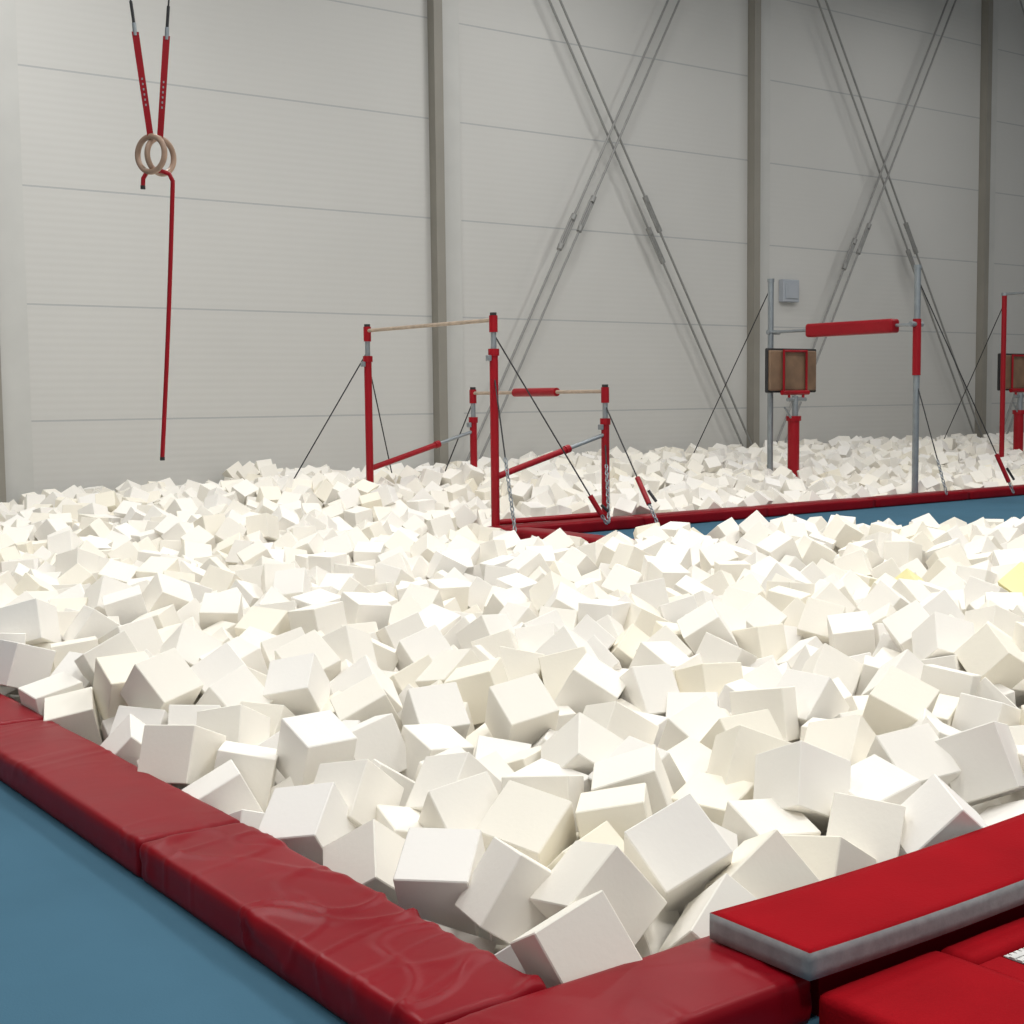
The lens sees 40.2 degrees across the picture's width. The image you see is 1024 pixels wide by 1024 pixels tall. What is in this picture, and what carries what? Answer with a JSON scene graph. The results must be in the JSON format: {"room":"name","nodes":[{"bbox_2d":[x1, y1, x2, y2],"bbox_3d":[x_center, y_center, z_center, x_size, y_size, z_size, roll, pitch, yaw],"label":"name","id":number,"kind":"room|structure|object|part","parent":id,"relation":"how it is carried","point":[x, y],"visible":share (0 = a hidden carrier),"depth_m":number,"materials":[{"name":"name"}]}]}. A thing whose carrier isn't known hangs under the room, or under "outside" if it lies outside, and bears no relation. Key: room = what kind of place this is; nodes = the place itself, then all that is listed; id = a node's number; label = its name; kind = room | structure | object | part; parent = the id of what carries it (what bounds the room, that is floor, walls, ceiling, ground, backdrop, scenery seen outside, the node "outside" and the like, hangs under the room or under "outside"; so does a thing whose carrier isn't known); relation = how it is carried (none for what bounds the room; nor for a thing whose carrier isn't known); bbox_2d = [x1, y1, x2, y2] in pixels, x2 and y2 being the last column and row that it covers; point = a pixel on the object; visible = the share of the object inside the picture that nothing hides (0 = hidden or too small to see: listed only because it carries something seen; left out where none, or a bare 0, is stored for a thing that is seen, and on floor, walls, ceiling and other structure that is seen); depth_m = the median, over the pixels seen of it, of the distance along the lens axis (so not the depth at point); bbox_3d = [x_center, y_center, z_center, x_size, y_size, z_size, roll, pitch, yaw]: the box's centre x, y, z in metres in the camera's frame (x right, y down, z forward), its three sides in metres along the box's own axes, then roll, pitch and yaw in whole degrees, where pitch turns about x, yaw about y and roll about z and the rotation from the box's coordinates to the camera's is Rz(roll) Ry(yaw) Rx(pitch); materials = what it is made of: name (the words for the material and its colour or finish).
{"room":"gymnastics hall","nodes":[
{"label":"gymnastics hall","id":0,"kind":"room"},
{"bbox_2d":[0,495,1023,1023],"bbox_3d":[7.822,0.600,13.061,44.000,0.600,23.500,-4,6,-36],"label":"floor","id":1,"kind":"structure","parent":0,"point":[85,939],"depth_m":3.75,"materials":[{"name":"blue carpet"}]},
{"bbox_2d":[0,694,43,724],"bbox_3d":[-2.647,0.879,6.563,0.363,0.130,1.849,-4,6,-36],"label":"pad","id":2,"kind":"object","parent":1,"relation":"on","point":[12,711],"visible":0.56,"depth_m":6.00,"materials":[{"name":"red leather"}]},
{"bbox_2d":[0,720,239,876],"bbox_3d":[-1.543,0.989,5.084,0.373,0.130,1.852,-4,6,-36],"label":"pad","id":3,"kind":"object","parent":1,"relation":"on","point":[102,797],"visible":0.94,"depth_m":4.81,"materials":[{"name":"red leather"}]},
{"bbox_2d":[139,823,546,1023],"bbox_3d":[-0.520,1.089,3.711,0.383,0.139,1.586,-4,6,-36],"label":"pad","id":4,"kind":"object","parent":1,"relation":"on","point":[366,958],"visible":0.98,"depth_m":3.53,"materials":[{"name":"red leather"}]},
{"bbox_2d":[293,312,657,531],"bbox_3d":[-0.544,-1.009,15.916,2.165,2.315,4.769,-4,6,-36],"label":"bars","id":5,"kind":"object","parent":1,"relation":"on","point":[493,353],"visible":0.92,"depth_m":15.29,"materials":[{"name":"red paint"}]},
{"bbox_3d":[-1.682,-0.842,16.502,0.090,1.910,0.090,-4,6,-36],"label":"post","id":6,"kind":"part","parent":5,"relation":"part of","materials":[{"name":"red metal"}]},
{"bbox_3d":[-0.475,-0.560,17.423,0.090,1.170,0.090,-4,6,-36],"label":"post","id":7,"kind":"part","parent":5,"relation":"part of","materials":[{"name":"red metal"}]},
{"bbox_3d":[-0.240,-1.581,14.373,0.040,0.060,0.060,-4,6,-36],"label":"tension knob","id":8,"kind":"part","parent":5,"relation":"part of","materials":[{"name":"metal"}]},
{"bbox_3d":[-0.179,-0.692,14.485,0.090,1.910,0.090,-4,6,-36],"label":"post","id":9,"kind":"part","parent":5,"relation":"part of","materials":[{"name":"red metal"}]},
{"bbox_3d":[-0.018,-0.175,13.927,0.046,0.727,0.379,-2,5,-14],"label":"anchor chain","id":10,"kind":"part","parent":5,"relation":"part of","materials":[{"name":"metal"}]},
{"bbox_3d":[0.431,0.067,14.996,1.500,0.060,0.060,-4,6,-36],"label":"rail","id":11,"kind":"part","parent":5,"relation":"part of","materials":[{"name":"red metal"}]},
{"bbox_3d":[0.971,-0.929,15.325,0.040,0.060,0.060,-4,6,-36],"label":"tension knob","id":12,"kind":"part","parent":5,"relation":"part of","materials":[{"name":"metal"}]},
{"bbox_3d":[0.952,0.076,14.459,0.079,0.115,0.038,0,5,4],"label":"anchor chain","id":13,"kind":"part","parent":5,"relation":"part of","materials":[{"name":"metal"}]},
{"bbox_3d":[1.029,-0.409,15.406,0.090,1.170,0.090,-4,6,-36],"label":"post","id":14,"kind":"part","parent":5,"relation":"part of","materials":[{"name":"red metal"}]},
{"bbox_3d":[1.018,-0.197,14.892,0.043,0.597,0.592,0,5,1],"label":"anchor chain","id":15,"kind":"part","parent":5,"relation":"part of","materials":[{"name":"metal"}]},
{"bbox_3d":[1.477,-0.169,14.737,0.032,0.127,0.131,-4,6,-39],"label":"tensioner lever","id":16,"kind":"part","parent":5,"relation":"part of","materials":[{"name":"metal"}]},
{"bbox_3d":[1.476,0.017,14.624,0.049,0.201,0.170,-3,5,-28],"label":"anchor chain","id":17,"kind":"part","parent":5,"relation":"part of","materials":[{"name":"metal"}]},
{"bbox_2d":[0,431,1023,987],"bbox_3d":[6.859,-0.002,17.527,28.170,1.485,15.197,-4,6,-36],"label":"pile","id":18,"kind":"object","parent":1,"relation":"in","point":[562,752],"visible":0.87,"depth_m":6.22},
{"bbox_2d":[765,348,815,476],"bbox_3d":[4.129,-1.326,20.423,1.060,2.110,0.220,-4,6,-36],"label":"stand","id":19,"kind":"object","parent":18,"relation":"on","point":[788,371],"visible":0.95,"depth_m":20.36,"materials":[{"name":"brown wood"}]},
{"bbox_3d":[4.110,-0.821,20.447,0.170,1.100,0.170,-4,6,-36],"label":"post","id":20,"kind":"part","parent":19,"relation":"part of","materials":[{"name":"red metal"}]},
{"bbox_3d":[4.127,-1.480,20.410,0.090,0.420,0.090,-4,6,-36],"label":"post","id":21,"kind":"part","parent":19,"relation":"part of","materials":[{"name":"metal"}]},
{"bbox_3d":[4.124,-1.740,20.389,0.560,0.070,0.070,-4,6,-36],"label":"frame","id":22,"kind":"part","parent":19,"relation":"part of","materials":[{"name":"red paint"}]},
{"bbox_3d":[4.118,-2.338,20.340,0.480,0.036,0.036,-4,6,-36],"label":"frame","id":23,"kind":"part","parent":19,"relation":"part of","materials":[{"name":"red paint"}]},
{"bbox_2d":[997,353,1023,450],"bbox_3d":[8.845,-1.701,24.386,1.060,2.110,0.220,-4,6,-36],"label":"stand","id":24,"kind":"object","parent":18,"relation":"on","point":[1014,363],"visible":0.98,"depth_m":24.30,"materials":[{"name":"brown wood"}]},
{"bbox_3d":[8.841,-2.115,24.352,0.560,0.070,0.070,-4,6,-36],"label":"frame","id":25,"kind":"part","parent":24,"relation":"part of","materials":[{"name":"red paint"}]},
{"bbox_3d":[8.826,-1.196,24.410,0.170,1.100,0.170,-4,6,-36],"label":"post","id":26,"kind":"part","parent":24,"relation":"part of","materials":[{"name":"red metal"}]},
{"bbox_3d":[8.843,-1.856,24.373,0.090,0.420,0.090,-4,6,-36],"label":"post","id":27,"kind":"part","parent":24,"relation":"part of","materials":[{"name":"metal"}]},
{"bbox_2d":[488,516,643,532],"bbox_3d":[0.581,0.156,14.929,1.953,0.132,0.327,-4,6,-36],"label":"pad","id":28,"kind":"object","parent":1,"relation":"on","point":[617,522],"visible":0.61,"depth_m":14.93,"materials":[{"name":"red leather"}]},
{"bbox_2d":[503,527,634,542],"bbox_3d":[0.752,0.284,13.339,0.327,0.133,2.420,-4,6,-36],"label":"pad","id":29,"kind":"object","parent":1,"relation":"on","point":[523,532],"visible":0.2,"depth_m":13.74,"materials":[{"name":"red plastic"}]},
{"bbox_2d":[445,936,811,1023],"bbox_3d":[0.258,1.133,3.098,0.866,0.133,0.334,-4,6,-36],"label":"pad","id":30,"kind":"object","parent":1,"relation":"on","point":[705,980],"visible":0.97,"depth_m":3.12,"materials":[{"name":"red leather"}]},
{"bbox_2d":[631,506,767,525],"bbox_3d":[2.155,0.044,16.091,1.955,0.131,0.330,-4,6,-36],"label":"pad","id":31,"kind":"object","parent":1,"relation":"on","point":[743,512],"visible":0.85,"depth_m":15.95,"materials":[{"name":"red leather"}]},
{"bbox_2d":[755,498,874,515],"bbox_3d":[3.726,-0.069,17.257,1.952,0.132,0.328,-4,6,-36],"label":"pad","id":32,"kind":"object","parent":1,"relation":"on","point":[780,509],"visible":0.91,"depth_m":17.10,"materials":[{"name":"red leather"}]},
{"bbox_2d":[694,264,1014,494],"bbox_3d":[4.387,-1.790,19.843,5.418,3.125,0.798,4,7,45],"label":"horizontal bar","id":33,"kind":"object","parent":1,"relation":"on","point":[879,326],"visible":0.84,"depth_m":18.68,"materials":[{"name":"metal"}]},
{"bbox_3d":[3.784,-1.826,20.504,0.086,3.100,0.086,-4,6,-36],"label":"post","id":34,"kind":"part","parent":33,"relation":"part of","materials":[{"name":"metal"}]},
{"bbox_3d":[5.352,-1.680,18.535,0.086,3.100,0.086,-4,6,-36],"label":"post","id":35,"kind":"part","parent":33,"relation":"part of","materials":[{"name":"metal"}]},
{"bbox_3d":[5.604,-0.455,18.240,0.049,0.463,0.181,-3,5,-31],"label":"anchor chain","id":36,"kind":"part","parent":33,"relation":"part of","materials":[{"name":"metal"}]},
{"bbox_3d":[6.524,-0.499,18.324,0.121,0.170,0.032,0,5,7],"label":"tensioner lever","id":37,"kind":"part","parent":33,"relation":"part of","materials":[{"name":"metal"}]},
{"bbox_3d":[6.529,-0.320,18.307,0.087,0.164,0.041,1,5,16],"label":"anchor chain","id":38,"kind":"part","parent":33,"relation":"part of","materials":[{"name":"metal"}]},
{"bbox_2d":[860,490,969,506],"bbox_3d":[5.301,-0.181,18.419,1.951,0.134,0.330,-4,6,-36],"label":"pad","id":39,"kind":"object","parent":1,"relation":"on","point":[933,496],"visible":0.89,"depth_m":18.25,"materials":[{"name":"red leather"}]},
{"bbox_2d":[810,904,1023,1015],"bbox_3d":[1.902,1.023,4.306,3.150,0.115,0.260,-4,6,-36],"label":"support","id":40,"kind":"object","parent":1,"relation":"on","point":[818,987],"visible":0.2,"depth_m":3.46,"materials":[{"name":"red plastic"}]},
{"bbox_2d":[709,813,1023,980],"bbox_3d":[1.879,0.915,4.243,3.250,0.103,0.320,-4,6,-36],"label":"mat","id":41,"kind":"object","parent":40,"relation":"on","point":[829,926],"visible":1,"depth_m":3.47,"materials":[{"name":"red fabric"}]},
{"bbox_2d":[819,917,1023,1023],"bbox_3d":[2.228,1.115,3.216,2.532,0.105,1.760,-4,6,-36],"label":"trampoline","id":42,"kind":"object","parent":1,"relation":"on","point":[978,979],"visible":1,"depth_m":3.17,"materials":[{"name":"red fabric"}]},
{"bbox_2d":[944,292,1023,456],"bbox_3d":[9.172,-2.145,23.547,1.078,3.125,5.414,-4,6,-36],"label":"stand","id":43,"kind":"object","parent":1,"relation":"on","point":[1004,295],"visible":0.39,"depth_m":23.87,"materials":[{"name":"red paint"}]},
{"bbox_3d":[8.382,-2.154,23.907,0.086,3.100,0.086,-4,6,-36],"label":"post","id":44,"kind":"part","parent":43,"relation":"part of","materials":[{"name":"red metal"}]},
{"bbox_2d":[954,484,1023,498],"bbox_3d":[6.874,-0.293,19.585,1.954,0.132,0.328,-4,6,-36],"label":"pad","id":45,"kind":"object","parent":1,"relation":"on","point":[999,491],"visible":0.87,"depth_m":19.23,"materials":[{"name":"red leather"}]},
{"bbox_2d":[15,0,1023,494],"bbox_3d":[0.661,-5.839,22.113,44.000,12.100,0.300,-4,6,-36],"label":"wall","id":46,"kind":"structure","parent":0,"point":[297,130],"depth_m":21.27,"materials":[{"name":"white metal"}]},
{"bbox_2d":[0,0,33,503],"bbox_3d":[-6.145,-5.336,16.869,0.370,12.100,0.029,-4,6,-36],"label":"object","id":47,"kind":"structure","parent":46,"relation":"attached to","point":[14,347],"depth_m":17.08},
{"bbox_2d":[427,0,434,463],"bbox_3d":[-1.152,-5.693,20.571,0.150,12.100,0.018,-4,6,-36],"label":"flange","id":48,"kind":"object","parent":46,"relation":"attached to","point":[427,0],"visible":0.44,"depth_m":20.65,"materials":[{"name":"paint"}]},
{"bbox_2d":[428,0,439,462],"bbox_3d":[-1.157,-5.685,20.472,0.015,12.100,0.135,-4,6,-36],"label":"web","id":49,"kind":"object","parent":46,"relation":"attached to","point":[430,2],"visible":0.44,"depth_m":20.59,"materials":[{"name":"paint"}]},
{"bbox_2d":[433,0,448,464],"bbox_3d":[-1.062,-5.684,20.449,0.150,12.100,0.015,-4,6,-36],"label":"wall column","id":50,"kind":"structure","parent":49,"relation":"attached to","point":[437,4],"depth_m":20.56,"materials":[{"name":"metal"}]},
{"bbox_2d":[442,0,464,463],"bbox_3d":[-0.929,-5.708,20.730,0.370,12.100,0.029,-4,6,-36],"label":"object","id":51,"kind":"structure","parent":46,"relation":"attached to","point":[450,8],"depth_m":20.86,"materials":[{"name":"grey metal"}]},
{"bbox_2d":[466,0,752,460],"bbox_3d":[1.644,-5.964,22.287,6.606,11.416,0.150,-4,6,-36],"label":"brace","id":52,"kind":"object","parent":46,"relation":"attached to","point":[592,199],"visible":0.88,"depth_m":22.22,"materials":[{"name":"metal"}]},
{"bbox_3d":[1.559,-5.909,22.265,6.432,10.520,0.038,-4,6,-36],"label":"rod","id":53,"kind":"part","parent":52,"relation":"part of","materials":[{"name":"metal"}]},
{"bbox_3d":[1.695,-6.022,22.358,6.432,10.520,0.038,-4,6,-36],"label":"rod","id":54,"kind":"part","parent":52,"relation":"part of","materials":[{"name":"metal"}]},
{"bbox_2d":[747,0,748,447],"bbox_3d":[4.184,-6.074,24.521,0.150,12.100,0.018,-4,6,-36],"label":"flange","id":55,"kind":"object","parent":46,"relation":"attached to","point":[748,0],"visible":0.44,"depth_m":24.57,"materials":[{"name":"paint"}]},
{"bbox_2d":[748,0,754,447],"bbox_3d":[4.179,-6.066,24.422,0.015,12.100,0.135,-4,6,-36],"label":"web","id":56,"kind":"object","parent":46,"relation":"attached to","point":[751,2],"visible":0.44,"depth_m":24.49,"materials":[{"name":"paint"}]},
{"bbox_2d":[753,0,760,445],"bbox_3d":[4.274,-6.065,24.399,0.150,12.100,0.015,-4,6,-36],"label":"flange","id":57,"kind":"object","parent":56,"relation":"attached to","point":[757,9],"visible":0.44,"depth_m":24.46,"materials":[{"name":"paint"}]},
{"bbox_2d":[759,0,770,447],"bbox_3d":[4.407,-6.089,24.680,0.370,12.100,0.029,-4,6,-36],"label":"trim","id":58,"kind":"structure","parent":46,"relation":"attached to","point":[765,4],"depth_m":24.76,"materials":[{"name":"grey metal"}]},
{"bbox_2d":[779,279,798,302],"bbox_3d":[4.996,-3.981,25.208,0.420,0.400,0.140,-4,6,-36],"label":"junction box","id":59,"kind":"object","parent":46,"relation":"attached to","point":[788,288],"visible":1,"depth_m":25.12,"materials":[{"name":"grey plastic"}]},
{"bbox_2d":[776,0,982,442],"bbox_3d":[7.000,-6.346,26.252,6.655,11.417,0.150,-4,6,-36],"label":"brace","id":60,"kind":"object","parent":46,"relation":"attached to","point":[906,225],"visible":0.78,"depth_m":26.23,"materials":[{"name":"metal"}]},
{"bbox_2d":[974,0,982,431],"bbox_3d":[9.544,-6.456,28.488,0.150,12.100,0.018,-4,6,-36],"label":"flange","id":61,"kind":"object","parent":46,"relation":"attached to","point":[982,0],"visible":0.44,"depth_m":28.47,"materials":[{"name":"paint"}]},
{"bbox_2d":[975,0,987,437],"bbox_3d":[9.540,-6.448,28.390,0.015,12.100,0.135,-4,6,-36],"label":"web","id":62,"kind":"object","parent":46,"relation":"attached to","point":[985,2],"visible":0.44,"depth_m":28.41,"materials":[{"name":"paint"}]},
{"bbox_2d":[981,0,992,434],"bbox_3d":[9.635,-6.447,28.367,0.150,12.100,0.015,-4,6,-36],"label":"flange","id":63,"kind":"object","parent":62,"relation":"attached to","point":[990,2],"visible":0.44,"depth_m":28.39,"materials":[{"name":"paint"}]},
{"bbox_2d":[986,0,998,433],"bbox_3d":[9.768,-6.471,28.648,0.370,12.100,0.029,-4,6,-36],"label":"trim","id":64,"kind":"structure","parent":46,"relation":"attached to","point":[995,2],"depth_m":28.72,"materials":[{"name":"grey metal"}]},
{"bbox_2d":[1005,0,1023,433],"bbox_3d":[12.377,-6.729,30.231,6.655,11.417,0.150,-4,6,-36],"label":"brace","id":65,"kind":"object","parent":46,"relation":"attached to","point":[1021,4],"visible":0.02,"depth_m":28.99,"materials":[{"name":"metal"}]},
{"bbox_3d":[12.285,-6.769,30.123,6.383,11.319,0.038,-4,6,-36],"label":"rod","id":66,"kind":"part","parent":65,"relation":"part of","materials":[{"name":"metal"}]},
{"bbox_3d":[12.426,-6.681,30.234,6.383,11.319,0.038,-4,6,-36],"label":"rod","id":67,"kind":"part","parent":65,"relation":"part of","materials":[{"name":"metal"}]},
{"bbox_3d":[7.608,-11.268,12.206,44.600,0.200,23.800,-4,6,-36],"label":"ceiling","id":68,"kind":"structure","parent":0,"visible":0},
{"bbox_2d":[129,0,176,460],"bbox_3d":[-2.174,-5.472,7.757,1.823,10.381,0.224,-2,5,-17],"label":"rings","id":69,"kind":"object","parent":68,"relation":"hanging from","point":[150,137],"visible":1,"depth_m":8.07,"materials":[{"name":"red fabric"}]},
{"bbox_3d":[-6.368,-5.321,16.710,0.150,12.100,0.018,-4,6,-36],"label":"flange","id":70,"kind":"object","parent":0,"visible":0},
{"bbox_3d":[-6.373,-5.313,16.611,0.015,12.100,0.135,-4,6,-36],"label":"web","id":71,"kind":"object","parent":70,"relation":"attached to","visible":0},
{"bbox_2d":[0,354,5,501],"bbox_3d":[-6.278,-5.312,16.588,0.150,12.100,0.015,-4,6,-36],"label":"flange","id":72,"kind":"object","parent":71,"relation":"attached to","point":[2,455],"visible":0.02,"depth_m":16.99,"materials":[{"name":"paint"}]}
]}

